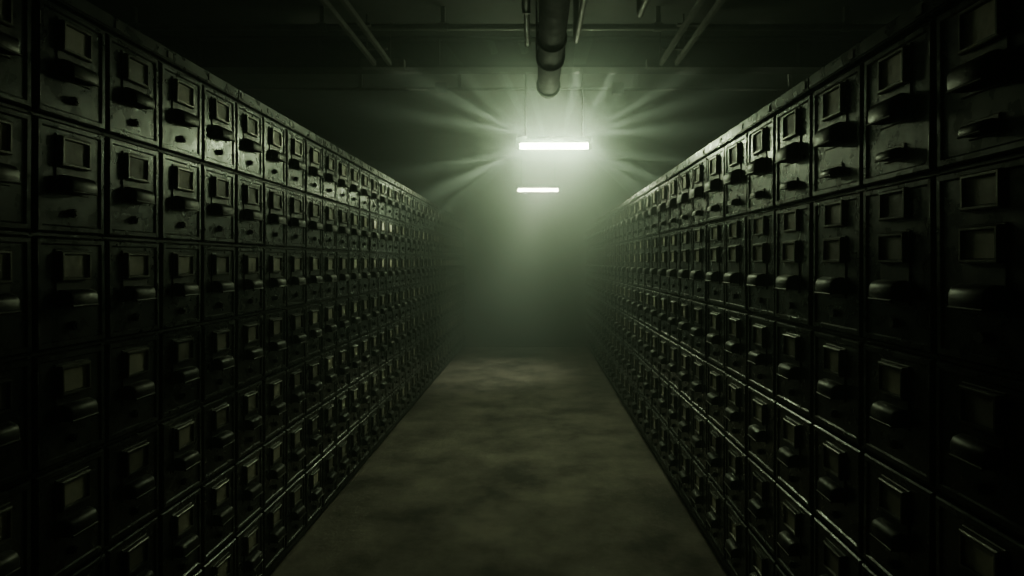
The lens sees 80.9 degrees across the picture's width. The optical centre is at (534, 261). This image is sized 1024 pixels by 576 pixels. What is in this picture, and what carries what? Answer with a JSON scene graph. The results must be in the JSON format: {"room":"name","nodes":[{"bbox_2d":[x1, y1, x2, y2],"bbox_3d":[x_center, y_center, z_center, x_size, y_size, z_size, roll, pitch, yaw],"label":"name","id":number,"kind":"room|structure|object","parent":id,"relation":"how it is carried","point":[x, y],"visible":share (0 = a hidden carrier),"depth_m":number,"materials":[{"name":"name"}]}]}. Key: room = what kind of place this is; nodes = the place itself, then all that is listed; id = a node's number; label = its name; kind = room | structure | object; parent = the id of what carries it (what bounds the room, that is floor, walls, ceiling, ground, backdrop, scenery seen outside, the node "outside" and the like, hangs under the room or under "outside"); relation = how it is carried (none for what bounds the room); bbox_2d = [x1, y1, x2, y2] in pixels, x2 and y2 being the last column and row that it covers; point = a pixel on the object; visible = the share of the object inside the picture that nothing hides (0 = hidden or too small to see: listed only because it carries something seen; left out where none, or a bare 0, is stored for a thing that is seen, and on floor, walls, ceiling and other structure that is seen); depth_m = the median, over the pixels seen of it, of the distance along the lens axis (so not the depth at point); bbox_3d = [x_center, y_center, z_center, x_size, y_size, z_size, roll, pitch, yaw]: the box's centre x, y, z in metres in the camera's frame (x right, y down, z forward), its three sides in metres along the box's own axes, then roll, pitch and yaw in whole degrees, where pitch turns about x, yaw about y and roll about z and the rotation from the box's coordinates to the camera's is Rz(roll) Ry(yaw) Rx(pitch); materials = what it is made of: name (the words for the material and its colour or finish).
{"room":"archive storage room","nodes":[
{"label":"archive storage room","id":0,"kind":"room"},
{"bbox_2d":[268,347,729,575],"bbox_3d":[-0.150,1.650,4.035,8.100,0.100,14.470,0,0,0],"label":"floor","id":1,"kind":"structure","parent":0,"point":[513,461],"depth_m":4.17,"materials":[{"name":"concrete"}]},
{"bbox_2d":[0,0,465,575],"bbox_3d":[-1.619,0.416,4.806,0.673,2.368,12.874,0,0,0],"label":"cabinets","id":2,"kind":"object","parent":1,"relation":"on","point":[214,312],"visible":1,"depth_m":2.22,"materials":[{"name":"metal"}]},
{"bbox_2d":[584,0,1023,575],"bbox_3d":[1.239,0.481,4.727,0.678,2.237,12.884,0,0,0],"label":"cabinets","id":3,"kind":"object","parent":1,"relation":"on","point":[812,322],"visible":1,"depth_m":1.82,"materials":[{"name":"metal"}]},
{"bbox_2d":[86,0,921,160],"bbox_3d":[-0.150,-1.950,4.035,8.100,0.140,14.470,0,0,0],"label":"ceiling","id":4,"kind":"structure","parent":0,"point":[367,125],"depth_m":6.89,"materials":[{"name":"paint"}]},
{"bbox_2d":[319,0,405,69],"bbox_3d":[-1.200,-1.715,0.990,0.340,0.370,7.580,0,0,0],"label":"cable tray","id":5,"kind":"object","parent":4,"relation":"attached to","point":[368,63],"visible":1,"depth_m":4.29,"materials":[{"name":"metal"}]},
{"bbox_2d":[127,6,885,95],"bbox_3d":[-0.150,-1.710,4.608,8.100,0.380,1.764,0,0,0],"label":"ceiling beams","id":6,"kind":"structure","parent":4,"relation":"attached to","point":[441,88],"depth_m":4.46,"materials":[{"name":"metal"}]},
{"bbox_2d":[148,36,867,73],"bbox_3d":[-0.150,-1.740,5.050,8.100,0.260,0.180,0,0,0],"label":"ceiling beam","id":7,"kind":"structure","parent":4,"relation":"attached to","point":[214,54],"depth_m":5.04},
{"bbox_2d":[516,135,559,191],"bbox_3d":[0.045,-1.474,9.000,0.660,0.849,0.060,0,0,0],"label":"lamp","id":8,"kind":"object","parent":4,"relation":"hanging from","point":[521,184],"visible":0.88,"depth_m":8.98,"materials":[{"name":"white"}]},
{"bbox_2d":[536,0,570,98],"bbox_3d":[0.100,-1.568,0.840,0.192,0.664,8.080,0,0,0],"label":"pipe","id":9,"kind":"object","parent":4,"relation":"hanging from","point":[551,36],"visible":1,"depth_m":3.53,"materials":[{"name":"metal"}]},
{"bbox_2d":[517,74,591,149],"bbox_3d":[0.168,-1.447,5.300,0.660,0.904,0.060,0,0,0],"label":"lamp","id":10,"kind":"object","parent":4,"relation":"hanging from","point":[519,138],"visible":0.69,"depth_m":5.28,"materials":[{"name":"glowing glass"},{"name":"metal"}]},
{"bbox_2d":[522,0,649,46],"bbox_3d":[0.335,-1.655,0.535,0.820,0.490,7.470,0,0,0],"label":"pipe","id":11,"kind":"object","parent":4,"relation":"attached to","point":[578,12],"visible":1,"depth_m":3.88,"materials":[{"name":"metal"}]},
{"bbox_2d":[646,0,724,69],"bbox_3d":[1.050,-1.715,0.990,0.340,0.370,7.580,0,0,0],"label":"cable tray","id":12,"kind":"object","parent":4,"relation":"attached to","point":[664,63],"visible":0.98,"depth_m":4.34,"materials":[{"name":"metal"}]},
{"bbox_2d":[362,161,683,346],"bbox_3d":[-0.150,-0.160,11.330,8.100,3.720,0.120,0,0,0],"label":"wall","id":13,"kind":"structure","parent":0,"point":[525,274],"depth_m":11.27,"materials":[{"name":"concrete"}]}
]}

